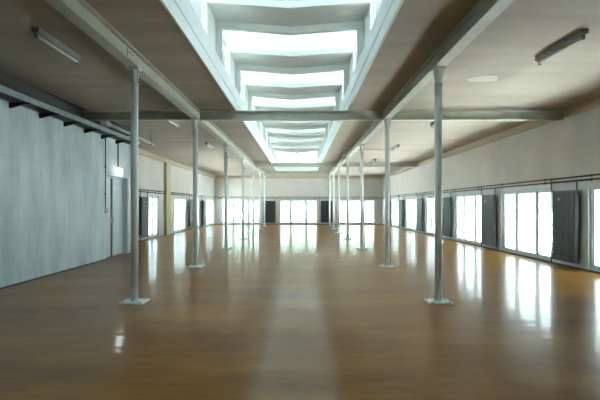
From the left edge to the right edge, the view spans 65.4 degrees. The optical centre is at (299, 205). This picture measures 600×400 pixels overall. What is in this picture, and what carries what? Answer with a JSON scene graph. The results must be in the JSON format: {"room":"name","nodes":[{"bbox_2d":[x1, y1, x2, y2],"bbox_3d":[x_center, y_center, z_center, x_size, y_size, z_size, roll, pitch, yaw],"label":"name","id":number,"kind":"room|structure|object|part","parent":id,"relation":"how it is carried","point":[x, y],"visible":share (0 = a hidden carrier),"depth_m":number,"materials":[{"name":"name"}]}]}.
{"room":"factory floor","nodes":[
{"label":"factory floor","id":0,"kind":"room"},
{"bbox_2d":[0,85,129,287],"bbox_3d":[-5.750,-0.450,5.316,0.403,3.999,19.933,0,0,0],"label":"wall","id":1,"kind":"structure","parent":0,"point":[53,215],"depth_m":10.43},
{"bbox_2d":[0,259,106,288],"bbox_3d":[-5.540,1.536,4.371,0.019,0.028,18.042,0,0,0],"label":"baseboard","id":2,"kind":"structure","parent":1,"relation":"attached to","point":[103,259],"depth_m":10.27,"materials":[{"name":"wood"}]},
{"bbox_2d":[0,71,129,135],"bbox_3d":[-5.510,-2.341,5.185,0.078,0.217,19.670,0,0,0],"label":"trim","id":3,"kind":"structure","parent":1,"relation":"attached to","point":[8,81],"depth_m":9.96,"materials":[{"name":"metal"}]},
{"bbox_2d":[0,85,139,144],"bbox_3d":[-5.346,-1.967,9.377,0.406,0.214,11.315,0,0,0],"label":"cable tray","id":4,"kind":"object","parent":1,"relation":"attached to","point":[16,99],"visible":0.91,"depth_m":10.07,"materials":[{"name":"metal"}]},
{"bbox_2d":[105,138,105,207],"bbox_3d":[-5.530,-0.942,13.276,0.037,2.023,0.037,0,0,0],"label":"conduit","id":5,"kind":"object","parent":1,"relation":"attached to","point":[105,138],"visible":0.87,"depth_m":13.27,"materials":[{"name":"metal"}]},
{"bbox_2d":[106,176,122,256],"bbox_3d":[-5.722,0.341,14.206,0.181,2.418,1.628,0,0,0],"label":"door","id":6,"kind":"structure","parent":1,"relation":"in","point":[114,186],"depth_m":14.34,"materials":[{"name":"paint"}]},
{"bbox_2d":[117,143,118,167],"bbox_3d":[-5.530,-1.531,14.198,0.034,0.814,0.034,0,0,23],"label":"conduit","id":7,"kind":"object","parent":1,"relation":"attached to","point":[118,143],"visible":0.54,"depth_m":14.19,"materials":[{"name":"grey metal"}]},
{"bbox_2d":[115,168,122,175],"bbox_3d":[-5.506,-1.019,14.198,0.085,0.225,0.403,0,0,0],"label":"exit sign","id":8,"kind":"object","parent":1,"relation":"attached to","point":[119,172],"visible":1,"depth_m":14.13,"materials":[{"name":"plastic"}]},
{"bbox_2d":[130,152,214,241],"bbox_3d":[-7.130,-0.450,26.807,0.310,3.999,23.048,0,0,0],"label":"wall","id":9,"kind":"structure","parent":0,"point":[150,171],"depth_m":25.35,"materials":[{"name":"grey paint"}]},
{"bbox_2d":[139,189,148,240],"bbox_3d":[-6.873,0.399,20.458,0.199,2.210,1.175,0,0,0],"label":"radiator","id":10,"kind":"object","parent":9,"relation":"attached to","point":[143,201],"visible":1,"depth_m":20.24,"materials":[{"name":"grey metal"}]},
{"bbox_3d":[-6.839,0.511,20.538,0.116,1.730,0.980,0,0,0],"label":"panel","id":11,"kind":"part","parent":10,"relation":"part of","materials":[{"name":"grey ceramic"}]},
{"bbox_2d":[147,195,157,238],"bbox_3d":[-7.053,0.519,22.188,0.108,2.015,1.658,0,0,0],"label":"window","id":12,"kind":"structure","parent":9,"relation":"in","point":[151,197],"depth_m":22.16,"materials":[{"name":"paint"}]},
{"bbox_3d":[-7.053,0.515,21.791,0.062,1.837,0.693,0,0,0],"label":"sash","id":13,"kind":"part","parent":12,"relation":"part of","materials":[{"name":"glass"}]},
{"bbox_3d":[-7.053,0.515,22.586,0.062,1.837,0.693,0,0,0],"label":"sash","id":14,"kind":"part","parent":12,"relation":"part of","materials":[{"name":"glass"}]},
{"bbox_2d":[164,162,170,235],"bbox_3d":[-6.905,-0.333,24.335,0.140,3.766,0.775,0,0,0],"label":"pilaster","id":15,"kind":"object","parent":9,"relation":"attached to","point":[167,166],"visible":1,"depth_m":24.09,"materials":[{"name":"beige paint"}]},
{"bbox_2d":[130,224,214,242],"bbox_3d":[-6.960,1.534,26.792,0.031,0.031,23.018,0,0,0],"label":"baseboard","id":16,"kind":"structure","parent":9,"relation":"attached to","point":[213,224],"depth_m":24.63,"materials":[{"name":"wood"}]},
{"bbox_2d":[130,145,215,177],"bbox_3d":[-6.936,-2.333,26.768,0.078,0.232,22.971,0,0,0],"label":"trim","id":17,"kind":"structure","parent":9,"relation":"attached to","point":[140,151],"depth_m":24.49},
{"bbox_2d":[139,191,211,197],"bbox_3d":[-6.898,-0.600,29.032,0.150,0.070,18.228,0,0,0],"label":"pipe","id":18,"kind":"object","parent":9,"relation":"attached to","point":[139,191],"visible":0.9,"depth_m":24.31,"materials":[{"name":"metal"}]},
{"bbox_2d":[139,189,212,196],"bbox_3d":[-6.898,-0.691,29.032,0.150,0.070,18.228,0,0,0],"label":"pipe","id":19,"kind":"object","parent":9,"relation":"attached to","point":[139,189],"visible":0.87,"depth_m":25.16,"materials":[{"name":"metal"}]},
{"bbox_2d":[175,197,185,232],"bbox_3d":[-7.053,0.519,27.280,0.108,2.015,2.635,0,0,0],"label":"window","id":20,"kind":"structure","parent":9,"relation":"in","point":[176,198],"depth_m":27.61,"materials":[{"name":"glass"}]},
{"bbox_3d":[-7.053,0.515,26.424,0.062,1.837,0.753,0,0,0],"label":"sash","id":21,"kind":"part","parent":20,"relation":"part of","materials":[{"name":"glass"}]},
{"bbox_3d":[-7.053,0.515,27.280,0.062,1.837,0.753,0,0,0],"label":"sash","id":22,"kind":"part","parent":20,"relation":"part of","materials":[{"name":"glass"}]},
{"bbox_3d":[-7.053,0.515,28.136,0.062,1.837,0.753,0,0,0],"label":"sash","id":23,"kind":"part","parent":20,"relation":"part of","materials":[{"name":"glass"}]},
{"bbox_2d":[188,194,192,229],"bbox_3d":[-6.873,0.399,29.371,0.199,2.210,1.175,0,0,0],"label":"radiator","id":24,"kind":"object","parent":9,"relation":"attached to","point":[190,203],"visible":0.75,"depth_m":28.96,"materials":[{"name":"grey metal"}]},
{"bbox_3d":[-6.839,0.511,29.450,0.116,1.730,0.980,0,0,0],"label":"panel","id":25,"kind":"part","parent":24,"relation":"part of","materials":[{"name":"grey ceramic"}]},
{"bbox_2d":[198,198,198,227],"bbox_3d":[-7.053,0.519,31.736,0.108,2.015,1.472,0,0,0],"label":"window","id":26,"kind":"structure","parent":9,"relation":"in","point":[198,198],"depth_m":32.35,"materials":[{"name":"paint"}]},
{"bbox_2d":[201,198,206,224],"bbox_3d":[-6.873,0.399,33.323,0.199,2.210,1.175,0,0,0],"label":"radiator","id":27,"kind":"object","parent":9,"relation":"attached to","point":[204,202],"visible":1,"depth_m":33.16,"materials":[{"name":"grey metal"}]},
{"bbox_3d":[-6.839,0.511,33.403,0.116,1.730,0.980,0,0,0],"label":"panel","id":28,"kind":"part","parent":27,"relation":"part of","materials":[{"name":"grey ceramic"}]},
{"bbox_2d":[206,199,212,225],"bbox_3d":[-7.053,0.519,36.076,0.108,2.015,2.868,0,0,0],"label":"window","id":29,"kind":"structure","parent":9,"relation":"in","point":[207,200],"depth_m":36.52,"materials":[{"name":"paint"}]},
{"bbox_2d":[215,178,382,223],"bbox_3d":[-0.101,-0.450,38.486,13.748,3.999,0.310,0,0,0],"label":"wall","id":30,"kind":"structure","parent":0,"point":[276,189],"depth_m":38.33,"materials":[{"name":"grey paint"}]},
{"bbox_2d":[221,200,258,223],"bbox_3d":[-4.851,0.519,38.409,3.193,2.015,0.108,0,0,0],"label":"window","id":31,"kind":"structure","parent":30,"relation":"in","point":[233,201],"depth_m":38.36,"materials":[{"name":"paint"}]},
{"bbox_3d":[-4.851,0.515,38.409,1.158,1.837,0.062,0,0,0],"label":"sash","id":32,"kind":"part","parent":31,"relation":"part of","materials":[{"name":"glass"}]},
{"bbox_2d":[262,200,275,222],"bbox_3d":[-2.590,0.399,38.230,1.175,2.210,0.199,0,0,0],"label":"radiator","id":33,"kind":"object","parent":30,"relation":"attached to","point":[270,206],"visible":0.98,"depth_m":38.14,"materials":[{"name":"grey metal"}]},
{"bbox_2d":[279,200,317,223],"bbox_3d":[-0.127,0.519,38.409,3.193,2.015,0.108,0,0,0],"label":"window","id":34,"kind":"structure","parent":30,"relation":"in","point":[280,222],"depth_m":38.36,"materials":[{"name":"paint"}]},
{"bbox_3d":[-1.224,0.515,38.409,0.830,1.837,0.062,0,0,0],"label":"sash","id":35,"kind":"part","parent":34,"relation":"part of","materials":[{"name":"glass"}]},
{"bbox_3d":[-0.127,0.515,38.409,1.158,1.837,0.062,0,0,0],"label":"sash","id":36,"kind":"part","parent":34,"relation":"part of","materials":[{"name":"glass"}]},
{"bbox_3d":[0.969,0.515,38.409,0.830,1.837,0.062,0,0,0],"label":"sash","id":37,"kind":"part","parent":34,"relation":"part of","materials":[{"name":"glass"}]},
{"bbox_2d":[216,176,381,177],"bbox_3d":[-0.140,-2.333,38.293,13.671,0.232,0.078,0,0,0],"label":"trim","id":38,"kind":"structure","parent":30,"relation":"attached to","point":[216,176],"depth_m":38.25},
{"bbox_2d":[319,200,332,222],"bbox_3d":[2.122,0.399,38.230,1.175,2.210,0.199,0,0,0],"label":"radiator","id":39,"kind":"object","parent":30,"relation":"attached to","point":[324,204],"visible":0.9,"depth_m":38.14,"materials":[{"name":"grey metal"}]},
{"bbox_2d":[337,200,374,223],"bbox_3d":[4.600,0.519,38.409,3.193,2.015,0.108,0,0,0],"label":"window","id":40,"kind":"structure","parent":30,"relation":"in","point":[364,222],"depth_m":38.36,"materials":[{"name":"paint"}]},
{"bbox_3d":[5.697,0.515,38.409,0.830,1.837,0.062,0,0,0],"label":"sash","id":41,"kind":"part","parent":40,"relation":"part of","materials":[{"name":"glass"}]},
{"bbox_2d":[0,224,599,399],"bbox_3d":[-0.101,1.627,16.841,14.368,0.155,43.602,0,0,0],"label":"floor","id":42,"kind":"structure","parent":0,"point":[289,311],"depth_m":6.08,"materials":[{"name":"brown wood"}]},
{"bbox_2d":[118,67,149,304],"bbox_3d":[-2.654,-0.324,7.487,0.381,3.749,0.381,0,0,0],"label":"steel column","id":43,"kind":"structure","parent":42,"relation":"on","point":[134,71],"depth_m":7.44,"materials":[{"name":"metal"}]},
{"bbox_3d":[-2.654,1.539,7.487,0.381,0.022,0.381,0,0,0],"label":"plate","id":44,"kind":"part","parent":43,"relation":"part of","materials":[{"name":"metal"}]},
{"bbox_3d":[-2.654,-2.183,7.487,0.186,0.031,0.186,0,0,0],"label":"cap plate","id":45,"kind":"part","parent":43,"relation":"part of","materials":[{"name":"metal"}]},
{"bbox_2d":[186,118,203,267],"bbox_3d":[-2.654,-0.324,11.857,0.381,3.749,0.381,0,0,0],"label":"steel column","id":46,"kind":"structure","parent":42,"relation":"on","point":[195,121],"depth_m":11.81,"materials":[{"name":"metal"}]},
{"bbox_3d":[-2.654,1.539,11.857,0.381,0.022,0.381,0,0,0],"label":"plate","id":47,"kind":"part","parent":46,"relation":"part of","materials":[{"name":"metal"}]},
{"bbox_2d":[220,144,231,248],"bbox_3d":[-2.654,-0.324,16.756,0.381,3.749,0.381,0,0,0],"label":"steel column","id":48,"kind":"structure","parent":42,"relation":"on","point":[225,145],"depth_m":16.72,"materials":[{"name":"metal"}]},
{"bbox_2d":[239,158,246,238],"bbox_3d":[-2.654,-0.324,21.731,0.381,3.749,0.381,0,0,0],"label":"steel column","id":49,"kind":"structure","parent":42,"relation":"on","point":[242,159],"depth_m":21.68,"materials":[{"name":"metal"}]},
{"bbox_2d":[250,167,256,232],"bbox_3d":[-2.654,-0.324,26.582,0.381,3.749,0.381,0,0,0],"label":"steel column","id":50,"kind":"structure","parent":42,"relation":"on","point":[253,168],"depth_m":26.54,"materials":[{"name":"metal"}]},
{"bbox_2d":[257,172,260,228],"bbox_3d":[-2.654,-0.324,30.829,0.381,3.749,0.381,0,0,0],"label":"steel column","id":51,"kind":"structure","parent":42,"relation":"on","point":[258,172],"depth_m":30.79,"materials":[{"name":"metal"}]},
{"bbox_2d":[263,176,265,225],"bbox_3d":[-2.654,-0.324,34.844,0.381,3.749,0.381,0,0,0],"label":"steel column","id":52,"kind":"structure","parent":42,"relation":"on","point":[263,176],"depth_m":34.79,"materials":[{"name":"metal"}]},
{"bbox_2d":[328,176,330,225],"bbox_3d":[2.216,-0.324,34.844,0.381,3.749,0.381,0,0,0],"label":"steel column","id":53,"kind":"structure","parent":42,"relation":"on","point":[328,176],"depth_m":34.79,"materials":[{"name":"metal"}]},
{"bbox_2d":[331,172,335,228],"bbox_3d":[2.216,-0.324,30.829,0.381,3.749,0.381,0,0,0],"label":"steel column","id":54,"kind":"structure","parent":42,"relation":"on","point":[333,173],"depth_m":30.77,"materials":[{"name":"metal"}]},
{"bbox_2d":[335,167,341,232],"bbox_3d":[2.216,-0.324,26.582,0.381,3.749,0.381,0,0,0],"label":"steel column","id":55,"kind":"structure","parent":42,"relation":"on","point":[337,167],"depth_m":26.53,"materials":[{"name":"metal"}]},
{"bbox_2d":[343,158,351,238],"bbox_3d":[2.216,-0.324,21.731,0.381,3.749,0.381,0,0,0],"label":"steel column","id":56,"kind":"structure","parent":42,"relation":"on","point":[347,159],"depth_m":21.68,"materials":[{"name":"metal"}]},
{"bbox_2d":[356,144,367,248],"bbox_3d":[2.216,-0.324,16.756,0.381,3.749,0.381,0,0,0],"label":"steel column","id":57,"kind":"structure","parent":42,"relation":"on","point":[361,145],"depth_m":16.70,"materials":[{"name":"metal"}]},
{"bbox_2d":[379,118,395,267],"bbox_3d":[2.216,-0.324,11.857,0.381,3.749,0.381,0,0,0],"label":"steel column","id":58,"kind":"structure","parent":42,"relation":"on","point":[386,120],"depth_m":11.81,"materials":[{"name":"metal"}]},
{"bbox_3d":[2.216,1.539,11.857,0.381,0.022,0.381,0,0,0],"label":"plate","id":59,"kind":"part","parent":58,"relation":"part of","materials":[{"name":"metal"}]},
{"bbox_2d":[423,67,453,304],"bbox_3d":[2.216,-0.324,7.487,0.381,3.749,0.381,0,0,0],"label":"steel column","id":60,"kind":"structure","parent":42,"relation":"on","point":[438,71],"depth_m":7.44,"materials":[{"name":"metal"}]},
{"bbox_3d":[2.216,-2.183,7.487,0.186,0.031,0.186,0,0,0],"label":"cap plate","id":61,"kind":"part","parent":60,"relation":"part of","materials":[{"name":"metal"}]},
{"bbox_3d":[2.216,1.539,7.487,0.381,0.022,0.381,0,0,0],"label":"plate","id":62,"kind":"part","parent":60,"relation":"part of","materials":[{"name":"metal"}]},
{"bbox_2d":[0,0,599,175],"bbox_3d":[-0.101,-2.680,16.841,14.368,0.468,43.602,0,0,0],"label":"ceiling","id":63,"kind":"structure","parent":0,"point":[507,49],"depth_m":8.60,"materials":[{"name":"white paint"}]},
{"bbox_2d":[31,27,81,64],"bbox_3d":[-3.635,-2.378,7.037,0.112,0.143,1.265,0,0,0],"label":"ceiling light","id":64,"kind":"object","parent":63,"relation":"attached to","point":[39,33],"visible":1,"depth_m":6.89,"materials":[{"name":"plastic"}]},
{"bbox_2d":[100,121,154,145],"bbox_3d":[-5.115,-2.258,14.198,0.186,0.381,4.155,0,0,0],"label":"pipe","id":65,"kind":"object","parent":63,"relation":"hanging from","point":[107,124],"visible":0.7,"depth_m":13.29,"materials":[{"name":"metal"}]},
{"bbox_2d":[45,0,264,175],"bbox_3d":[-2.654,-2.324,15.153,0.174,0.246,39.599,0,0,0],"label":"steel beam","id":66,"kind":"structure","parent":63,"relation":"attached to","point":[80,13],"depth_m":7.16,"materials":[{"name":"grey metal"}]},
{"bbox_2d":[83,110,191,120],"bbox_3d":[-4.156,-2.279,11.857,2.778,0.232,0.174,0,0,0],"label":"cross beam","id":67,"kind":"structure","parent":66,"relation":"attached to","point":[90,115],"depth_m":11.85,"materials":[{"name":"grey metal"}]},
{"bbox_2d":[199,110,382,120],"bbox_3d":[-0.219,-2.279,11.857,4.644,0.232,0.174,0,0,0],"label":"cross beam","id":68,"kind":"structure","parent":66,"relation":"attached to","point":[205,115],"depth_m":11.85,"materials":[{"name":"grey metal"}]},
{"bbox_2d":[255,163,336,166],"bbox_3d":[-0.219,-2.317,26.582,4.644,0.232,0.174,0,0,0],"label":"cross beam","id":69,"kind":"structure","parent":66,"relation":"attached to","point":[256,164],"depth_m":26.57,"materials":[{"name":"grey metal"}]},
{"bbox_2d":[266,173,327,175],"bbox_3d":[-0.219,-2.317,34.844,4.644,0.232,0.174,0,0,0],"label":"cross beam","id":70,"kind":"structure","parent":66,"relation":"attached to","point":[267,174],"depth_m":34.83,"materials":[{"name":"grey paint"}]},
{"bbox_2d":[168,121,179,127],"bbox_3d":[-3.635,-2.378,13.361,0.112,0.143,1.265,0,0,0],"label":"ceiling light","id":71,"kind":"object","parent":63,"relation":"attached to","point":[177,124],"visible":0.63,"depth_m":13.54,"materials":[{"name":"plastic"}]},
{"bbox_2d":[205,142,213,149],"bbox_3d":[-3.635,-2.378,18.755,0.112,0.143,1.265,0,0,0],"label":"ceiling light","id":72,"kind":"object","parent":63,"relation":"attached to","point":[206,143],"visible":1,"depth_m":18.62,"materials":[{"name":"plastic"}]},
{"bbox_2d":[160,0,403,170],"bbox_3d":[-0.213,-3.223,14.260,3.433,1.615,36.952,0,0,0],"label":"skylight","id":73,"kind":"object","parent":63,"relation":"attached to","point":[287,54],"visible":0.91,"depth_m":11.17,"materials":[{"name":"white paint"}]},
{"bbox_3d":[-1.732,-3.453,9.734,0.240,0.891,0.124,0,0,0],"label":"post","id":74,"kind":"part","parent":73,"relation":"part of","materials":[{"name":"white paint"}]},
{"bbox_3d":[-1.732,-3.453,12.679,0.240,0.891,0.124,0,0,0],"label":"post","id":75,"kind":"part","parent":73,"relation":"part of","materials":[{"name":"white paint"}]},
{"bbox_3d":[-1.732,-3.453,15.732,0.240,0.891,0.124,0,0,0],"label":"post","id":76,"kind":"part","parent":73,"relation":"part of","materials":[{"name":"white paint"}]},
{"bbox_3d":[-1.732,-3.453,22.180,0.240,0.891,0.124,0,0,0],"label":"post","id":77,"kind":"part","parent":73,"relation":"part of","materials":[{"name":"white paint"}]},
{"bbox_3d":[-1.732,-3.453,28.535,0.240,0.891,0.124,0,0,0],"label":"post","id":78,"kind":"part","parent":73,"relation":"part of","materials":[{"name":"white paint"}]},
{"bbox_3d":[-0.213,-3.824,9.269,3.077,0.223,0.899,0,0,0],"label":"roof panel","id":79,"kind":"part","parent":73,"relation":"part of","materials":[{"name":"white paint"}]},
{"bbox_3d":[-0.213,-3.824,12.160,3.077,0.223,1.008,0,0,0],"label":"roof panel","id":80,"kind":"part","parent":73,"relation":"part of","materials":[{"name":"white paint"}]},
{"bbox_3d":[-0.213,-3.824,15.236,3.077,0.223,0.961,0,0,0],"label":"roof panel","id":81,"kind":"part","parent":73,"relation":"part of","materials":[{"name":"white paint"}]},
{"bbox_3d":[-0.213,-3.824,18.367,3.077,0.223,1.085,0,0,0],"label":"roof panel","id":82,"kind":"part","parent":73,"relation":"part of","materials":[{"name":"white paint"}]},
{"bbox_3d":[-0.213,-3.824,24.684,3.077,0.223,1.318,0,0,0],"label":"roof panel","id":83,"kind":"part","parent":73,"relation":"part of","materials":[{"name":"white paint"}]},
{"bbox_3d":[-0.213,-3.824,21.584,3.077,0.223,1.162,0,0,0],"label":"roof panel","id":84,"kind":"part","parent":73,"relation":"part of","materials":[{"name":"white paint"}]},
{"bbox_3d":[-0.213,-3.824,27.900,3.077,0.223,1.240,0,0,0],"label":"roof panel","id":85,"kind":"part","parent":73,"relation":"part of","materials":[{"name":"white paint"}]},
{"bbox_3d":[-0.213,-3.824,30.961,3.077,0.223,1.162,0,0,0],"label":"roof panel","id":86,"kind":"part","parent":73,"relation":"part of","materials":[{"name":"white paint"}]},
{"bbox_3d":[1.306,-3.453,28.535,0.240,0.891,0.124,0,0,0],"label":"post","id":87,"kind":"part","parent":73,"relation":"part of","materials":[{"name":"white paint"}]},
{"bbox_3d":[1.306,-3.453,22.180,0.240,0.891,0.124,0,0,0],"label":"post","id":88,"kind":"part","parent":73,"relation":"part of","materials":[{"name":"white paint"}]},
{"bbox_3d":[1.306,-3.453,18.925,0.240,0.891,0.124,0,0,0],"label":"post","id":89,"kind":"part","parent":73,"relation":"part of","materials":[{"name":"white paint"}]},
{"bbox_3d":[1.306,-3.453,15.732,0.240,0.891,0.124,0,0,0],"label":"post","id":90,"kind":"part","parent":73,"relation":"part of","materials":[{"name":"white paint"}]},
{"bbox_3d":[1.306,-3.453,12.679,0.240,0.891,0.124,0,0,0],"label":"post","id":91,"kind":"part","parent":73,"relation":"part of","materials":[{"name":"white paint"}]},
{"bbox_3d":[1.306,-3.453,9.734,0.240,0.891,0.124,0,0,0],"label":"post","id":92,"kind":"part","parent":73,"relation":"part of","materials":[{"name":"white paint"}]},
{"bbox_2d":[391,144,399,151],"bbox_3d":[3.945,-2.378,19.375,0.112,0.143,1.265,0,0,0],"label":"ceiling light","id":93,"kind":"object","parent":63,"relation":"attached to","point":[397,145],"visible":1,"depth_m":19.14,"materials":[{"name":"plastic"}]},
{"bbox_2d":[329,0,514,175],"bbox_3d":[2.216,-2.324,15.153,0.174,0.246,39.599,0,0,0],"label":"steel beam","id":94,"kind":"structure","parent":63,"relation":"attached to","point":[483,13],"depth_m":7.14,"materials":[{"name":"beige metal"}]},
{"bbox_2d":[341,163,417,166],"bbox_3d":[4.505,-2.317,26.582,4.351,0.232,0.174,0,0,0],"label":"cross beam","id":95,"kind":"structure","parent":94,"relation":"attached to","point":[344,164],"depth_m":26.57,"materials":[{"name":"grey paint"}]},
{"bbox_2d":[391,110,564,120],"bbox_3d":[4.505,-2.279,11.857,4.351,0.232,0.174,0,0,0],"label":"cross beam","id":96,"kind":"structure","parent":94,"relation":"attached to","point":[401,115],"depth_m":11.85,"materials":[{"name":"grey metal"}]},
{"bbox_2d":[535,29,588,65],"bbox_3d":[3.945,-2.378,7.099,0.112,0.143,1.265,0,0,0],"label":"ceiling light","id":97,"kind":"object","parent":63,"relation":"attached to","point":[579,35],"visible":1,"depth_m":6.96,"materials":[{"name":"plastic"}]},
{"bbox_2d":[383,107,599,269],"bbox_3d":[6.928,-0.450,16.841,0.310,3.999,42.982,0,0,0],"label":"wall","id":98,"kind":"structure","parent":0,"point":[569,147],"depth_m":14.28,"materials":[{"name":"grey paint"}]},
{"bbox_2d":[392,198,400,227],"bbox_3d":[6.851,0.519,32.984,0.108,2.015,3.193,0,0,0],"label":"window","id":99,"kind":"structure","parent":98,"relation":"in","point":[394,200],"depth_m":33.52,"materials":[{"name":"paint"}]},
{"bbox_2d":[399,199,403,226],"bbox_3d":[6.672,0.399,30.699,0.199,2.210,1.175,0,0,0],"label":"radiator","id":100,"kind":"object","parent":98,"relation":"attached to","point":[401,202],"visible":1,"depth_m":30.28,"materials":[{"name":"grey metal"}]},
{"bbox_3d":[6.638,0.511,30.620,0.116,1.730,0.980,0,0,0],"label":"panel","id":101,"kind":"part","parent":100,"relation":"part of","materials":[{"name":"grey ceramic"}]},
{"bbox_2d":[406,197,417,231],"bbox_3d":[6.851,0.519,28.256,0.108,2.015,3.193,0,0,0],"label":"window","id":102,"kind":"structure","parent":98,"relation":"in","point":[411,198],"depth_m":28.83,"materials":[{"name":"glass"}]},
{"bbox_3d":[6.851,0.515,29.353,0.062,1.837,0.830,0,0,0],"label":"sash","id":103,"kind":"part","parent":102,"relation":"part of","materials":[{"name":"glass"}]},
{"bbox_3d":[6.851,0.515,28.256,0.062,1.837,1.158,0,0,0],"label":"sash","id":104,"kind":"part","parent":102,"relation":"part of","materials":[{"name":"glass"}]},
{"bbox_2d":[416,193,423,231],"bbox_3d":[6.672,0.399,25.972,0.199,2.210,1.175,0,0,0],"label":"radiator","id":105,"kind":"object","parent":98,"relation":"attached to","point":[419,202],"visible":1,"depth_m":25.71,"materials":[{"name":"grey metal"}]},
{"bbox_3d":[6.638,0.511,25.893,0.116,1.730,0.980,0,0,0],"label":"panel","id":106,"kind":"part","parent":105,"relation":"part of","materials":[{"name":"grey metal"}]},
{"bbox_2d":[426,195,443,236],"bbox_3d":[6.851,0.519,23.529,0.108,2.015,3.193,0,0,0],"label":"window","id":107,"kind":"structure","parent":98,"relation":"in","point":[427,197],"depth_m":24.32,"materials":[{"name":"glass"}]},
{"bbox_3d":[6.851,0.515,24.625,0.062,1.837,0.830,0,0,0],"label":"sash","id":108,"kind":"part","parent":107,"relation":"part of","materials":[{"name":"glass"}]},
{"bbox_3d":[6.851,0.515,23.529,0.062,1.837,1.158,0,0,0],"label":"sash","id":109,"kind":"part","parent":107,"relation":"part of","materials":[{"name":"glass"}]},
{"bbox_2d":[442,192,451,236],"bbox_3d":[6.672,0.399,21.244,0.199,2.210,1.175,0,0,0],"label":"radiator","id":110,"kind":"object","parent":98,"relation":"attached to","point":[446,201],"visible":0.95,"depth_m":20.99,"materials":[{"name":"grey metal"}]},
{"bbox_3d":[6.638,0.511,21.165,0.116,1.730,0.980,0,0,0],"label":"panel","id":111,"kind":"part","parent":110,"relation":"part of","materials":[{"name":"grey metal"}]},
{"bbox_2d":[456,192,482,245],"bbox_3d":[6.851,0.519,18.802,0.108,2.015,3.193,0,0,0],"label":"window","id":112,"kind":"structure","parent":98,"relation":"in","point":[475,195],"depth_m":19.34,"materials":[{"name":"paint"}]},
{"bbox_3d":[6.851,0.515,19.898,0.062,1.837,0.830,0,0,0],"label":"sash","id":113,"kind":"part","parent":112,"relation":"part of","materials":[{"name":"glass"}]},
{"bbox_3d":[6.851,0.515,18.802,0.062,1.837,1.158,0,0,0],"label":"sash","id":114,"kind":"part","parent":112,"relation":"part of","materials":[{"name":"glass"}]},
{"bbox_3d":[6.851,0.515,17.705,0.062,1.837,0.830,0,0,0],"label":"sash","id":115,"kind":"part","parent":112,"relation":"part of","materials":[{"name":"glass"}]},
{"bbox_2d":[481,186,495,246],"bbox_3d":[6.672,0.399,16.517,0.199,2.210,1.175,0,0,0],"label":"radiator","id":116,"kind":"object","parent":98,"relation":"attached to","point":[488,202],"visible":1,"depth_m":16.30,"materials":[{"name":"grey metal"}]},
{"bbox_3d":[6.638,0.511,16.438,0.116,1.730,0.980,0,0,0],"label":"panel","id":117,"kind":"part","parent":116,"relation":"part of","materials":[{"name":"grey metal"}]},
{"bbox_2d":[382,181,599,269],"bbox_3d":[6.764,0.473,21.375,0.019,2.062,33.759,0,0,0],"label":"trim","id":118,"kind":"structure","parent":98,"relation":"attached to","point":[583,187],"depth_m":12.90,"materials":[{"name":"grey metal"}]},
{"bbox_2d":[382,96,599,177],"bbox_3d":[6.735,-2.341,16.841,0.078,0.217,42.982,0,0,0],"label":"trim","id":119,"kind":"structure","parent":98,"relation":"attached to","point":[593,103],"depth_m":14.65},
{"bbox_2d":[383,224,599,273],"bbox_3d":[6.756,1.527,16.841,0.034,0.046,42.982,0,0,0],"label":"baseboard","id":120,"kind":"structure","parent":98,"relation":"attached to","point":[578,268],"depth_m":14.14,"materials":[{"name":"wood"}]},
{"bbox_2d":[384,173,599,196],"bbox_3d":[6.696,-0.691,21.026,0.150,0.070,34.302,0,0,0],"label":"pipe","id":121,"kind":"object","parent":98,"relation":"attached to","point":[591,175],"visible":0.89,"depth_m":13.81,"materials":[{"name":"metal"}]},
{"bbox_2d":[390,178,599,197],"bbox_3d":[6.696,-0.600,21.026,0.150,0.070,34.302,0,0,0],"label":"pipe","id":122,"kind":"object","parent":98,"relation":"attached to","point":[591,179],"visible":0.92,"depth_m":13.79,"materials":[{"name":"metal"}]},
{"bbox_2d":[503,187,552,261],"bbox_3d":[6.851,0.519,14.074,0.108,2.015,3.193,0,0,0],"label":"window","id":123,"kind":"structure","parent":98,"relation":"in","point":[538,191],"depth_m":14.35,"materials":[{"name":"paint"}]},
{"bbox_3d":[6.851,0.515,15.170,0.062,1.837,0.830,0,0,0],"label":"sash","id":124,"kind":"part","parent":123,"relation":"part of","materials":[{"name":"glass"}]},
{"bbox_3d":[6.851,0.515,14.074,0.062,1.837,1.158,0,0,0],"label":"sash","id":125,"kind":"part","parent":123,"relation":"part of","materials":[{"name":"glass"}]},
{"bbox_3d":[6.851,0.515,12.978,0.062,1.837,0.830,0,0,0],"label":"sash","id":126,"kind":"part","parent":123,"relation":"part of","materials":[{"name":"glass"}]},
{"bbox_2d":[550,179,578,263],"bbox_3d":[6.672,0.399,11.789,0.199,2.210,1.175,0,0,0],"label":"radiator","id":127,"kind":"object","parent":98,"relation":"attached to","point":[564,204],"visible":1,"depth_m":11.57,"materials":[{"name":"grey metal"}]},
{"bbox_3d":[6.638,0.511,11.710,0.116,1.730,0.980,0,0,0],"label":"panel","id":128,"kind":"part","parent":127,"relation":"part of","materials":[{"name":"grey metal"}]},
{"bbox_2d":[590,184,599,271],"bbox_3d":[6.851,0.519,9.347,0.108,2.015,3.193,0,0,0],"label":"window","id":129,"kind":"structure","parent":98,"relation":"in","point":[594,187],"depth_m":10.85,"materials":[{"name":"paint"}]},
{"bbox_3d":[6.851,0.515,10.443,0.062,1.837,0.830,0,0,0],"label":"sash","id":130,"kind":"part","parent":129,"relation":"part of","materials":[{"name":"glass"}]},
{"label":"outside","id":131,"kind":"structure","parent":0,"visible":0},
{"bbox_2d":[149,212,550,255],"bbox_3d":[0.000,1.984,38.750,186.000,0.372,201.500,0,0,0],"label":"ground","id":132,"kind":"structure","parent":131,"point":[527,219],"depth_m":34.98,"materials":[{"name":"white"}]},
{"bbox_2d":[175,199,414,222],"bbox_3d":[-0.001,0.078,49.600,29.600,3.533,1.348,0,0,0],"label":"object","id":133,"kind":"structure","parent":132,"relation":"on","point":[298,207],"depth_m":48.98,"materials":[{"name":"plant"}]}
]}

